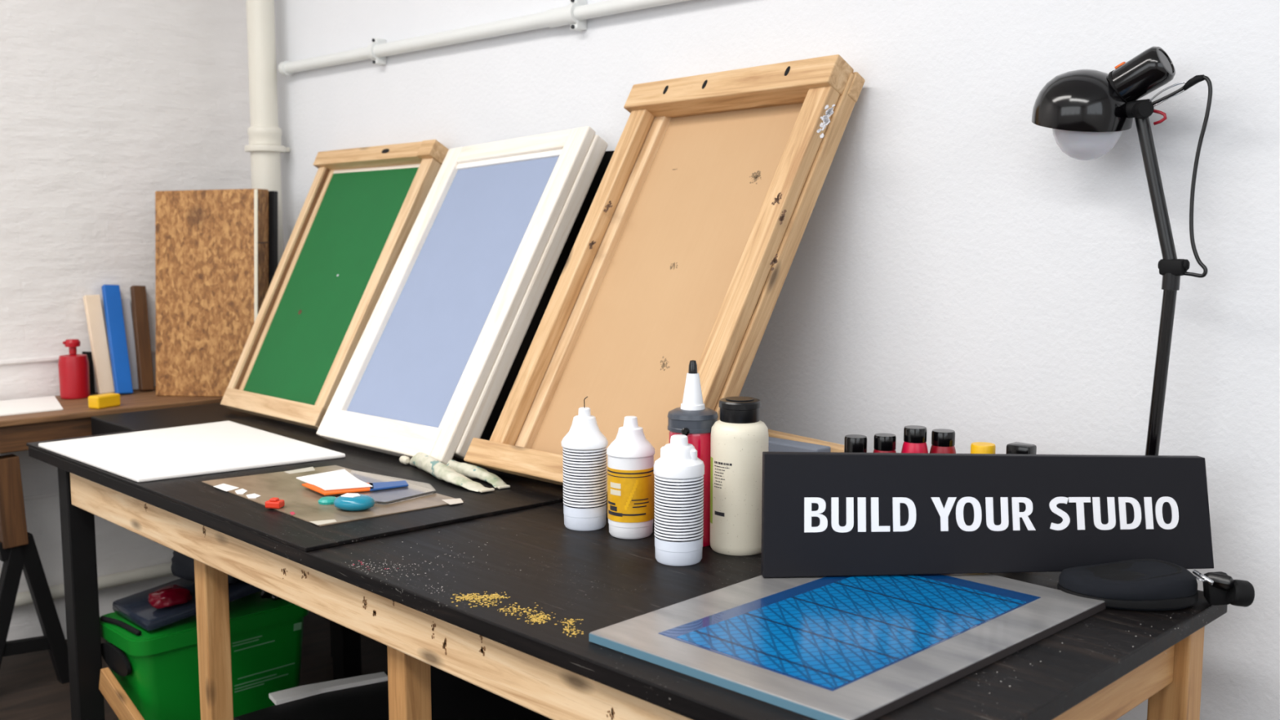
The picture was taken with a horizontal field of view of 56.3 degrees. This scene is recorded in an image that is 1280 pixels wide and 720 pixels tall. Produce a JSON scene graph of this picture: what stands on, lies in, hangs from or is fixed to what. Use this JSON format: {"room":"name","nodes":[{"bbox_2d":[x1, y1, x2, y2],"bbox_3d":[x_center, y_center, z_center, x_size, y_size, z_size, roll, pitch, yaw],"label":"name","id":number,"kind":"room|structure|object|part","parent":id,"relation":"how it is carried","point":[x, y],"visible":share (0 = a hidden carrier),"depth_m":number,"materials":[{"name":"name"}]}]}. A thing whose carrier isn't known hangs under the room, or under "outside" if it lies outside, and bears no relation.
{"room":"print shop","nodes":[
{"label":"print shop","id":0,"kind":"room"},
{"bbox_2d":[0,0,251,641],"bbox_3d":[-2.997,-0.481,2.221,5.100,2.900,0.150,-6,9,-44],"label":"wall","id":1,"kind":"structure","parent":0,"point":[106,106],"depth_m":3.50,"materials":[{"name":"white paint"}]},
{"bbox_2d":[23,491,58,501],"bbox_3d":[-2.095,0.434,3.109,2.380,0.012,0.010,-6,9,-44],"label":"trim","id":2,"kind":"structure","parent":1,"relation":"attached to","point":[51,494],"depth_m":3.46,"materials":[{"name":"white paint"}]},
{"bbox_2d":[0,348,155,364],"bbox_3d":[-2.144,0.045,3.015,2.240,0.014,0.012,-6,9,-44],"label":"trim","id":3,"kind":"structure","parent":1,"relation":"attached to","point":[16,361],"depth_m":3.41,"materials":[{"name":"white paint"}]},
{"bbox_2d":[13,562,173,607],"bbox_3d":[-2.372,0.751,2.833,3.150,0.040,0.040,-6,9,-44],"label":"pipe","id":4,"kind":"object","parent":1,"relation":"attached to","point":[23,598],"visible":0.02,"depth_m":3.60,"materials":[{"name":"white metal"}]},
{"bbox_2d":[0,611,387,719],"bbox_3d":[-1.045,1.230,0.428,5.200,0.100,5.800,-6,9,-44],"label":"floor","id":5,"kind":"structure","parent":0,"point":[30,688],"depth_m":3.28,"materials":[{"name":"brown wood"}]},
{"bbox_2d":[0,453,69,684],"bbox_3d":[-1.621,0.562,3.121,0.251,0.636,0.050,-6,9,-44],"label":"trestle","id":6,"kind":"object","parent":5,"relation":"on","point":[19,553],"visible":0.95,"depth_m":3.10,"materials":[{"name":"brown wood"}]},
{"bbox_3d":[-1.658,0.679,3.097,0.147,0.409,0.035,-6,9,-44],"label":"leg","id":7,"kind":"part","parent":6,"relation":"part of","materials":[{"name":"black paint"}]},
{"bbox_3d":[-1.631,0.365,3.088,0.071,0.236,0.050,-6,9,-44],"label":"post","id":8,"kind":"part","parent":6,"relation":"part of","materials":[{"name":"brown wood"}]},
{"bbox_3d":[-1.578,0.662,3.175,0.131,0.424,0.035,-6,9,-44],"label":"leg","id":9,"kind":"part","parent":6,"relation":"part of","materials":[{"name":"black paint"}]},
{"bbox_2d":[0,386,222,453],"bbox_3d":[-1.976,0.527,2.970,2.140,0.730,0.381,-6,9,-44],"label":"wooden table","id":10,"kind":"object","parent":5,"relation":"on","point":[73,420],"visible":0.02,"depth_m":3.16,"materials":[{"name":"brown wood"}]},
{"bbox_2d":[0,395,62,416],"bbox_3d":[-1.890,0.148,3.054,0.840,0.004,0.270,-6,9,-44],"label":"paper sheet","id":11,"kind":"object","parent":10,"relation":"on","point":[41,404],"visible":1,"depth_m":3.25,"materials":[{"name":"white paper"}]},
{"bbox_2d":[57,338,89,399],"bbox_3d":[-1.620,0.024,3.422,0.080,0.169,0.080,-6,9,-44],"label":"paint bottle","id":12,"kind":"object","parent":10,"relation":"on","point":[73,368],"visible":0.98,"depth_m":3.39,"materials":[{"name":"red plastic"}]},
{"bbox_2d":[81,351,95,394],"bbox_3d":[-1.612,0.037,3.495,0.028,0.123,0.052,-3,7,-27],"label":"folder","id":13,"kind":"object","parent":10,"relation":"on","point":[89,354],"visible":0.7,"depth_m":3.50,"materials":[{"name":"black paint"}]},
{"bbox_2d":[83,294,115,394],"bbox_3d":[-1.583,-0.046,3.498,0.049,0.288,0.081,-6,9,-44],"label":"batten","id":14,"kind":"object","parent":10,"relation":"on","point":[92,303],"visible":0.88,"depth_m":3.49,"materials":[{"name":"beige wood"}]},
{"bbox_2d":[88,392,120,408],"bbox_3d":[-1.456,0.111,3.249,0.040,0.034,0.076,3,7,25],"label":"block","id":15,"kind":"object","parent":10,"relation":"on","point":[110,399],"visible":1,"depth_m":3.23,"materials":[{"name":"yellow plastic"}]},
{"bbox_2d":[101,284,133,394],"bbox_3d":[-1.536,-0.061,3.512,0.049,0.319,0.132,-5,8,-35],"label":"batten","id":16,"kind":"object","parent":10,"relation":"on","point":[113,306],"visible":0.87,"depth_m":3.50,"materials":[{"name":"blue paint"}]},
{"bbox_2d":[120,298,138,390],"bbox_3d":[-1.526,-0.047,3.577,0.030,0.271,0.057,-6,9,-44],"label":"batten","id":17,"kind":"object","parent":10,"relation":"on","point":[126,303],"visible":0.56,"depth_m":3.57,"materials":[{"name":"grey paint"}]},
{"bbox_2d":[129,285,154,391],"bbox_3d":[-1.489,-0.066,3.578,0.043,0.313,0.110,-4,7,-30],"label":"batten","id":18,"kind":"object","parent":10,"relation":"on","point":[138,293],"visible":1,"depth_m":3.57,"materials":[{"name":"brown wood"}]},
{"bbox_2d":[155,188,269,396],"bbox_3d":[-1.244,-0.197,3.480,0.306,0.596,0.136,1,6,5],"label":"panel","id":19,"kind":"object","parent":10,"relation":"on","point":[211,246],"visible":0.8,"depth_m":3.44,"materials":[{"name":"brown wood"}]},
{"bbox_2d":[268,191,277,287],"bbox_3d":[-1.223,-0.203,3.544,0.297,0.592,0.084,1,6,5],"label":"board","id":20,"kind":"object","parent":10,"relation":"on","point":[273,195],"visible":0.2,"depth_m":3.51,"materials":[{"name":"black paint"}]},
{"bbox_2d":[98,667,144,719],"bbox_3d":[-1.036,0.825,2.537,0.018,0.222,0.523,-6,9,-44],"label":"plank","id":21,"kind":"object","parent":5,"relation":"on","point":[110,688],"visible":1,"depth_m":2.64,"materials":[{"name":"brown wood"}]},
{"bbox_2d":[99,590,309,719],"bbox_3d":[-1.030,0.746,2.858,0.443,0.318,0.245,-6,9,-44],"label":"tub","id":22,"kind":"object","parent":5,"relation":"on","point":[157,668],"visible":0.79,"depth_m":2.74,"materials":[{"name":"green plastic"}]},
{"bbox_3d":[-1.185,0.676,2.703,0.017,0.062,0.157,-6,9,-44],"label":"handle","id":23,"kind":"part","parent":22,"relation":"part of","materials":[{"name":"black plastic"}]},
{"bbox_2d":[100,615,142,635],"bbox_3d":[-1.166,0.597,2.691,0.161,0.012,0.020,5,8,38],"label":"strap","id":24,"kind":"object","parent":22,"relation":"on","point":[114,621],"visible":1,"depth_m":2.69,"materials":[{"name":"black plastic"}]},
{"bbox_2d":[112,577,262,631],"bbox_3d":[-1.052,0.551,2.821,0.306,0.064,0.209,-6,9,-44],"label":"lid","id":25,"kind":"object","parent":22,"relation":"on","point":[136,608],"visible":0.49,"depth_m":2.73,"materials":[{"name":"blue plastic"}]},
{"bbox_2d":[147,584,192,608],"bbox_3d":[-1.069,0.536,2.719,0.072,0.035,0.095,4,8,34],"label":"packet","id":26,"kind":"object","parent":25,"relation":"on","point":[173,595],"visible":1,"depth_m":2.69,"materials":[{"name":"red plastic"}]},
{"bbox_2d":[171,550,239,583],"bbox_3d":[-1.018,0.471,2.856,0.204,0.091,0.150,3,7,28],"label":"cloth bag","id":27,"kind":"object","parent":25,"relation":"on","point":[182,566],"visible":0.24,"depth_m":2.80,"materials":[{"name":"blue fabric"}]},
{"bbox_2d":[260,590,282,599],"bbox_3d":[-0.882,0.553,2.905,0.071,0.045,0.080,-6,9,-44],"label":"bag","id":28,"kind":"object","parent":22,"relation":"on","point":[264,594],"visible":0.2,"depth_m":2.88,"materials":[{"name":"black fabric"}]},
{"bbox_2d":[90,402,333,657],"bbox_3d":[-1.120,0.496,3.284,0.600,0.722,0.324,-6,9,-44],"label":"side table","id":29,"kind":"object","parent":5,"relation":"on","point":[149,419],"visible":0.14,"depth_m":3.13,"materials":[{"name":"black paint"}]},
{"bbox_3d":[-0.853,0.515,3.371,0.040,0.665,0.040,-6,9,-44],"label":"leg","id":30,"kind":"part","parent":29,"relation":"part of","materials":[{"name":"black paint"}]},
{"bbox_2d":[233,665,551,719],"bbox_3d":[-0.435,0.853,2.441,0.500,0.200,0.686,-6,9,-44],"label":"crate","id":31,"kind":"object","parent":5,"relation":"on","point":[452,697],"visible":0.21,"depth_m":2.55,"materials":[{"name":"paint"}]},
{"bbox_2d":[268,671,387,705],"bbox_3d":[-0.687,0.723,2.649,0.257,0.010,0.055,-4,8,-33],"label":"board","id":32,"kind":"object","parent":31,"relation":"on","point":[290,695],"visible":0.88,"depth_m":2.64,"materials":[{"name":"white"}]},
{"bbox_2d":[28,446,1227,719],"bbox_3d":[-0.299,0.617,2.219,0.780,0.720,2.338,-6,9,-44],"label":"workbench","id":33,"kind":"object","parent":5,"relation":"on","point":[602,580],"visible":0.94,"depth_m":1.68,"materials":[{"name":"brown wood"}]},
{"bbox_3d":[-1.266,0.573,2.715,0.056,0.696,0.056,-6,9,-44],"label":"leg","id":34,"kind":"part","parent":33,"relation":"part of","materials":[{"name":"black paint"}]},
{"bbox_3d":[-0.804,0.623,2.266,0.046,0.696,0.046,-6,9,-44],"label":"leg","id":35,"kind":"part","parent":33,"relation":"part of","materials":[{"name":"brown wood"}]},
{"bbox_2d":[26,415,563,551],"bbox_3d":[-0.669,0.214,2.548,0.782,0.007,1.298,-6,9,-44],"label":"cutting mat","id":36,"kind":"object","parent":33,"relation":"on","point":[523,493],"visible":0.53,"depth_m":2.19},
{"bbox_2d":[38,420,345,482],"bbox_3d":[-0.981,0.197,2.627,0.450,0.009,0.594,-6,9,-44],"label":"board","id":37,"kind":"object","parent":36,"relation":"on","point":[147,455],"visible":1,"depth_m":2.58,"materials":[{"name":"white paper"}]},
{"bbox_2d":[201,465,464,526],"bbox_3d":[-0.581,0.245,2.223,0.284,0.004,0.503,-6,9,-44],"label":"sheet","id":38,"kind":"object","parent":36,"relation":"on","point":[301,502],"visible":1,"depth_m":2.17,"materials":[{"name":"brown paper"}]},
{"bbox_2d":[265,497,284,508],"bbox_3d":[-0.640,0.250,2.094,0.028,0.018,0.022,1,7,11],"label":"block","id":39,"kind":"object","parent":38,"relation":"on","point":[273,503],"visible":1,"depth_m":2.08,"materials":[{"name":"red plastic"}]},
{"bbox_2d":[318,496,336,504],"bbox_3d":[-0.556,0.250,2.132,0.036,0.008,0.036,-6,9,-44],"label":"chip","id":40,"kind":"object","parent":38,"relation":"on","point":[327,500],"visible":0.79,"depth_m":2.12,"materials":[{"name":"teal plastic"}]},
{"bbox_2d":[302,482,373,495],"bbox_3d":[-0.555,0.236,2.224,0.114,0.004,0.116,-4,8,-34],"label":"card","id":41,"kind":"object","parent":38,"relation":"on","point":[313,487],"visible":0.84,"depth_m":2.19,"materials":[{"name":"orange plastic"}]},
{"bbox_2d":[296,469,372,490],"bbox_3d":[-0.583,0.228,2.258,0.103,0.003,0.177,-4,7,-30],"label":"label card","id":42,"kind":"object","parent":41,"relation":"on","point":[340,479],"visible":1,"depth_m":2.25,"materials":[{"name":"white paper"}]},
{"bbox_2d":[333,493,374,511],"bbox_3d":[-0.498,0.247,2.084,0.073,0.026,0.056,1,7,10],"label":"roller","id":43,"kind":"object","parent":38,"relation":"on","point":[348,501],"visible":1,"depth_m":2.06,"materials":[{"name":"teal plastic"}]},
{"bbox_2d":[340,470,436,505],"bbox_3d":[-0.517,0.239,2.242,0.274,0.006,0.178,5,8,36],"label":"clear sleeve","id":44,"kind":"object","parent":38,"relation":"on","point":[415,489],"visible":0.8,"depth_m":2.20,"materials":[{"name":"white plastic"}]},
{"bbox_2d":[369,480,408,491],"bbox_3d":[-0.470,0.235,2.232,0.075,0.004,0.055,-2,7,-21],"label":"scraper","id":45,"kind":"object","parent":44,"relation":"on","point":[385,485],"visible":0.9,"depth_m":2.23,"materials":[{"name":"blue plastic"}]},
{"bbox_2d":[220,139,448,429],"bbox_3d":[-0.839,-0.220,3.170,0.425,0.709,0.614,-6,9,-44],"label":"frame","id":46,"kind":"object","parent":36,"relation":"on","point":[361,207],"visible":1,"depth_m":3.14,"materials":[{"name":"brown wood"}]},
{"bbox_3d":[-0.930,0.122,3.036,0.055,0.060,0.498,-6,9,-44],"label":"rail","id":47,"kind":"part","parent":46,"relation":"part of","materials":[{"name":"brown wood"}]},
{"bbox_3d":[-0.826,-0.211,3.169,0.359,0.613,0.514,-6,9,-44],"label":"panel","id":48,"kind":"part","parent":46,"relation":"part of","materials":[{"name":"green fabric"}]},
{"bbox_3d":[-0.739,-0.555,3.289,0.063,0.066,0.533,-6,9,-44],"label":"rail","id":49,"kind":"part","parent":46,"relation":"part of","materials":[{"name":"brown wood"}]},
{"bbox_2d":[399,452,494,492],"bbox_3d":[-0.390,0.215,2.352,0.048,0.032,0.343,-5,8,-36],"label":"paint tube","id":50,"kind":"object","parent":36,"relation":"on","point":[421,460],"visible":1,"depth_m":2.32,"materials":[{"name":"beige plastic"}]},
{"bbox_2d":[316,125,608,465],"bbox_3d":[-0.420,-0.166,2.701,0.468,0.705,0.526,-6,9,-44],"label":"frame","id":51,"kind":"object","parent":36,"relation":"on","point":[428,369],"visible":0.96,"depth_m":2.65,"materials":[{"name":"white wood"}]},
{"bbox_3d":[-0.561,0.162,2.597,0.420,0.075,0.062,6,9,44],"label":"rail","id":52,"kind":"part","parent":51,"relation":"part of","materials":[{"name":"white wood"}]},
{"bbox_3d":[-0.423,-0.169,2.698,0.363,0.604,0.413,-6,9,-44],"label":"panel","id":53,"kind":"part","parent":51,"relation":"part of","materials":[{"name":"blue fabric"}]},
{"bbox_3d":[-0.294,-0.493,2.792,0.043,0.069,0.400,-6,9,-44],"label":"rail","id":54,"kind":"part","parent":51,"relation":"part of","materials":[{"name":"white wood"}]},
{"bbox_2d":[446,459,510,488],"bbox_3d":[-0.325,0.218,2.344,0.041,0.026,0.234,-5,8,-39],"label":"paint tube","id":55,"kind":"object","parent":36,"relation":"on","point":[470,471],"visible":0.87,"depth_m":2.33,"materials":[{"name":"beige plastic"}]},
{"bbox_2d":[463,54,865,506],"bbox_3d":[0.033,-0.163,2.263,0.453,0.784,0.632,-6,9,-44],"label":"frame","id":56,"kind":"object","parent":36,"relation":"on","point":[685,247],"visible":0.95,"depth_m":2.28,"materials":[{"name":"brown wood"}]},
{"bbox_3d":[-0.136,0.204,2.197,0.546,0.061,0.057,6,9,44],"label":"rail","id":57,"kind":"part","parent":56,"relation":"part of","materials":[{"name":"brown wood"}]},
{"bbox_3d":[0.054,-0.139,2.284,0.353,0.709,0.508,-6,9,-44],"label":"backing panel","id":58,"kind":"part","parent":56,"relation":"part of","materials":[{"name":"wood"}]},
{"bbox_3d":[0.175,-0.522,2.312,0.071,0.081,0.526,-6,9,-44],"label":"rail","id":59,"kind":"part","parent":56,"relation":"part of","materials":[{"name":"brown wood"}]},
{"bbox_3d":[-0.790,0.520,3.190,0.056,0.696,0.056,-6,9,-44],"label":"leg","id":60,"kind":"part","parent":33,"relation":"part of","materials":[{"name":"black paint"}]},
{"bbox_3d":[-0.344,0.675,1.805,0.047,0.696,0.047,-6,9,-44],"label":"leg","id":61,"kind":"part","parent":33,"relation":"part of","materials":[{"name":"brown wood"}]},
{"bbox_2d":[451,591,583,637],"bbox_3d":[-0.158,0.328,1.555,0.083,0.001,0.245,-6,9,-44],"label":"flakes","id":62,"kind":"object","parent":33,"relation":"on","point":[535,620],"visible":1,"depth_m":1.57,"materials":[{"name":"paint"}]},
{"bbox_2d":[560,395,608,530],"bbox_3d":[-0.092,0.169,1.991,0.078,0.219,0.078,-6,9,-44],"label":"squeeze bottle","id":63,"kind":"object","parent":33,"relation":"on","point":[584,446],"visible":1,"depth_m":1.97,"materials":[{"name":"white plastic"}]},
{"bbox_2d":[606,415,654,538],"bbox_3d":[-0.015,0.188,1.940,0.079,0.194,0.079,-6,9,-44],"label":"squeeze bottle","id":64,"kind":"object","parent":33,"relation":"on","point":[630,455],"visible":1,"depth_m":1.91,"materials":[{"name":"white plastic"}]},
{"bbox_2d":[609,505,617,511],"bbox_3d":[-0.043,0.238,1.921,0.001,0.007,0.017,-6,9,-42],"label":"print","id":65,"kind":"object","parent":64,"relation":"on","point":[612,508],"depth_m":1.92,"materials":[{"name":"black"}]},
{"bbox_2d":[608,510,622,516],"bbox_3d":[-0.041,0.247,1.921,0.004,0.006,0.032,-6,9,-44],"label":"print","id":66,"kind":"object","parent":64,"relation":"on","point":[611,513],"depth_m":1.92,"materials":[{"name":"black paint"}]},
{"bbox_2d":[610,488,621,496],"bbox_3d":[-0.040,0.212,1.915,0.022,0.008,0.002,6,8,41],"label":"print","id":67,"kind":"object","parent":64,"relation":"on","point":[614,492],"depth_m":1.91,"materials":[{"name":"paper"}]},
{"bbox_2d":[610,482,621,488],"bbox_3d":[-0.040,0.201,1.914,0.022,0.008,0.002,6,8,41],"label":"print","id":68,"kind":"object","parent":64,"relation":"on","point":[613,485],"depth_m":1.91,"materials":[{"name":"paper"}]},
{"bbox_2d":[607,473,651,478],"bbox_3d":[-0.019,0.186,1.914,0.071,0.001,0.025,1,6,9],"label":"print","id":69,"kind":"object","parent":64,"relation":"on","point":[609,475],"depth_m":1.91,"materials":[{"name":"black"}]},
{"bbox_2d":[607,469,653,474],"bbox_3d":[-0.015,0.179,1.916,0.075,0.002,0.030,0,6,0],"label":"print","id":70,"kind":"object","parent":64,"relation":"on","point":[609,471],"depth_m":1.91,"materials":[{"name":"black"}]},
{"bbox_2d":[622,512,645,515],"bbox_3d":[-0.009,0.247,1.912,0.038,0.003,0.005,-1,6,-10],"label":"print","id":71,"kind":"object","parent":64,"relation":"attached to","point":[623,513],"depth_m":1.91,"materials":[{"name":"black paint"}]},
{"bbox_2d":[631,497,648,501],"bbox_3d":[0.000,0.223,1.911,0.030,0.002,0.003,-3,7,-25],"label":"print","id":72,"kind":"object","parent":64,"relation":"on","point":[632,499],"depth_m":1.91,"materials":[{"name":"black"}]},
{"bbox_2d":[633,501,648,504],"bbox_3d":[0.003,0.229,1.913,0.027,0.002,0.003,-3,7,-29],"label":"print","id":73,"kind":"object","parent":64,"relation":"on","point":[634,502],"depth_m":1.91,"materials":[{"name":"black paint"}]},
{"bbox_2d":[653,434,704,565],"bbox_3d":[0.058,0.207,1.789,0.076,0.190,0.076,-6,9,-44],"label":"squeeze bottle","id":74,"kind":"object","parent":33,"relation":"on","point":[678,473],"visible":1,"depth_m":1.76,"materials":[{"name":"white plastic"}]},
{"bbox_2d":[666,360,718,546],"bbox_3d":[0.082,0.144,1.888,0.082,0.291,0.080,-6,9,-44],"label":"ink bottle","id":75,"kind":"object","parent":33,"relation":"on","point":[694,420],"visible":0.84,"depth_m":1.86,"materials":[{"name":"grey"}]},
{"bbox_3d":[0.070,0.111,1.845,0.012,0.012,0.008,2,7,18],"label":"knob","id":76,"kind":"part","parent":75,"relation":"part of","materials":[{"name":"black plastic"}]},
{"bbox_2d":[710,396,768,555],"bbox_3d":[0.153,0.176,1.849,0.089,0.236,0.089,-6,9,-44],"label":"bottle","id":77,"kind":"object","parent":33,"relation":"on","point":[739,439],"visible":0.98,"depth_m":1.81,"materials":[{"name":"beige plastic"}]},
{"bbox_2d":[715,511,724,516],"bbox_3d":[0.121,0.235,1.826,0.001,0.006,0.020,-6,9,-42],"label":"print","id":78,"kind":"object","parent":77,"relation":"attached to","point":[717,513],"depth_m":1.82,"materials":[{"name":"black paint"}]},
{"bbox_2d":[348,540,1178,693],"bbox_3d":[0.090,0.322,1.613,1.158,0.001,0.356,3,7,25],"label":"flakes","id":79,"kind":"object","parent":33,"relation":"on","point":[438,540],"visible":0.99,"depth_m":1.75,"materials":[{"name":"grey"}]},
{"bbox_2d":[768,436,831,452],"bbox_3d":[0.259,0.204,2.113,0.040,0.122,0.163,-6,9,-44],"label":"block","id":80,"kind":"object","parent":33,"relation":"on","point":[775,444],"visible":0.24,"depth_m":2.08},
{"bbox_2d":[768,429,844,452],"bbox_3d":[0.277,0.148,2.155,0.030,0.034,0.298,-6,9,-44],"label":"offcut","id":81,"kind":"object","parent":80,"relation":"on","point":[835,447],"visible":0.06,"depth_m":2.13,"materials":[{"name":"brown wood"}]},
{"bbox_2d":[588,573,1106,719],"bbox_3d":[0.273,0.327,1.513,0.572,0.012,0.397,-6,9,-44],"label":"frame","id":82,"kind":"object","parent":33,"relation":"on","point":[856,647],"visible":0.79,"depth_m":1.44,"materials":[{"name":"silver metal"}]},
{"bbox_2d":[760,451,1213,577],"bbox_3d":[0.490,0.214,1.682,0.640,0.175,0.032,0,6,-2],"label":"sign","id":83,"kind":"object","parent":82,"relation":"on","point":[824,513],"visible":1,"depth_m":1.67,"materials":[{"name":"black plastic"}]},
{"bbox_2d":[844,434,866,453],"bbox_3d":[0.336,0.205,1.870,0.042,0.174,0.042,-6,9,-44],"label":"paint bottle","id":84,"kind":"object","parent":33,"relation":"on","point":[852,442],"visible":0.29,"depth_m":1.85,"materials":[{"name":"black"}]},
{"bbox_2d":[872,433,896,453],"bbox_3d":[0.381,0.204,1.867,0.041,0.177,0.041,-6,9,-44],"label":"paint bottle","id":85,"kind":"object","parent":33,"relation":"on","point":[882,442],"visible":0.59,"depth_m":1.85,"materials":[{"name":"red"}]},
{"bbox_2d":[901,425,928,453],"bbox_3d":[0.427,0.198,1.863,0.042,0.190,0.042,-6,9,-44],"label":"paint bottle","id":86,"kind":"object","parent":33,"relation":"on","point":[914,436],"visible":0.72,"depth_m":1.84,"materials":[{"name":"red plastic"}]},
{"bbox_2d":[929,428,955,453],"bbox_3d":[0.473,0.201,1.873,0.043,0.182,0.043,-6,9,-44],"label":"paint bottle","id":87,"kind":"object","parent":33,"relation":"on","point":[943,441],"visible":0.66,"depth_m":1.85,"materials":[{"name":"red"}]},
{"bbox_2d":[970,441,995,453],"bbox_3d":[0.526,0.212,1.842,0.044,0.167,0.044,-6,9,-44],"label":"paint bottle","id":88,"kind":"object","parent":33,"relation":"on","point":[980,447],"visible":0.24,"depth_m":1.82,"materials":[{"name":"yellow plastic"}]},
{"bbox_2d":[1005,441,1036,453],"bbox_3d":[0.574,0.213,1.808,0.044,0.173,0.044,-6,9,-44],"label":"paint bottle","id":89,"kind":"object","parent":33,"relation":"on","point":[1015,447],"visible":0.09,"depth_m":1.79,"materials":[{"name":"black plastic"}]},
{"bbox_3d":[0.474,0.414,1.369,0.642,0.080,0.022,-6,9,-44],"label":"rail","id":90,"kind":"part","parent":33,"relation":"part of","materials":[{"name":"brown wood"}]},
{"bbox_2d":[1031,46,1212,455],"bbox_3d":[0.688,-0.041,1.790,0.159,0.831,0.246,-2,7,-19],"label":"desk lamp","id":91,"kind":"object","parent":33,"relation":"attached to","point":[1087,112],"visible":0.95,"depth_m":1.73,"materials":[{"name":"black metal"}]},
{"bbox_3d":[0.665,-0.387,1.798,0.144,0.098,0.144,-6,9,-44],"label":"lamp shade","id":92,"kind":"part","parent":91,"relation":"part of","materials":[{"name":"black metal"}]},
{"bbox_3d":[0.672,-0.330,1.800,0.100,0.059,0.100,-6,9,-44],"label":"bulb","id":93,"kind":"part","parent":91,"relation":"part of","materials":[{"name":"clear glass"}]},
{"bbox_3d":[0.748,-0.244,1.732,0.019,0.233,0.075,-6,9,-44],"label":"arm","id":94,"kind":"part","parent":91,"relation":"part of","materials":[{"name":"black plastic"}]},
{"bbox_3d":[0.745,-0.351,1.724,0.005,0.025,0.028,-6,9,-44],"label":"lever","id":95,"kind":"part","parent":91,"relation":"part of","materials":[{"name":"red paint"}]},
{"bbox_3d":[0.757,0.123,1.764,0.018,0.464,0.047,-6,9,-44],"label":"arm","id":96,"kind":"part","parent":91,"relation":"part of","materials":[{"name":"black metal"}]},
{"bbox_3d":[0.781,-0.136,1.713,0.012,0.017,0.017,4,8,34],"label":"wing knob","id":97,"kind":"part","parent":91,"relation":"part of","materials":[{"name":"black plastic"}]},
{"bbox_2d":[1057,559,1198,611],"bbox_3d":[0.655,0.299,1.609,0.179,0.046,0.118,1,6,7],"label":"pouch","id":98,"kind":"object","parent":33,"relation":"on","point":[1135,584],"visible":0.96,"depth_m":1.57,"materials":[{"name":"black fabric"}]},
{"bbox_3d":[0.723,0.693,1.644,0.052,0.696,0.052,-6,9,-44],"label":"leg","id":99,"kind":"part","parent":33,"relation":"part of","materials":[{"name":"brown wood"}]},
{"bbox_2d":[1192,569,1254,607],"bbox_3d":[0.759,0.300,1.570,0.073,0.052,0.068,0,6,2],"label":"clamp","id":100,"kind":"object","parent":33,"relation":"on","point":[1220,588],"visible":1,"depth_m":1.55,"materials":[{"name":"black plastic"}]},
{"bbox_3d":[0.731,0.282,1.551,0.006,0.011,0.033,-2,7,-18],"label":"rod","id":101,"kind":"part","parent":100,"relation":"part of","materials":[{"name":"silver metal"}]},
{"bbox_3d":[0.781,0.304,1.558,0.027,0.035,0.034,0,6,0],"label":"knob","id":102,"kind":"part","parent":100,"relation":"part of","materials":[{"name":"black rubber"}]},
{"bbox_2d":[480,150,614,439],"bbox_3d":[-0.198,0.209,2.866,0.024,1.386,0.985,-6,9,-44],"label":"board","id":103,"kind":"object","parent":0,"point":[504,393],"visible":0.02,"depth_m":2.85,"materials":[{"name":"black paint"}]},
{"bbox_2d":[274,0,1279,719],"bbox_3d":[0.714,-0.455,1.991,0.150,2.900,5.400,-6,9,-44],"label":"wall","id":104,"kind":"structure","parent":0,"point":[953,268],"depth_m":2.05,"materials":[{"name":"white paint"}]},
{"bbox_2d":[244,0,289,266],"bbox_3d":[-1.138,-0.640,3.643,0.128,2.900,0.123,0,6,-4],"label":"drainpipe","id":105,"kind":"object","parent":104,"relation":"attached to","point":[265,148],"visible":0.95,"depth_m":3.59,"materials":[{"name":"beige paint"}]},
{"bbox_2d":[247,125,281,145],"bbox_3d":[-1.141,-0.680,3.638,0.100,0.056,0.100,-6,9,-44],"label":"socket","id":106,"kind":"object","parent":105,"relation":"attached to","point":[257,135],"depth_m":3.60,"materials":[{"name":"beige paint"}]},
{"bbox_2d":[278,0,689,75],"bbox_3d":[-0.051,-0.767,2.591,0.050,0.068,2.912,-6,9,-44],"label":"conduit","id":107,"kind":"object","parent":104,"relation":"attached to","point":[575,14],"visible":1,"depth_m":2.90,"materials":[{"name":"white paint"}]}
]}

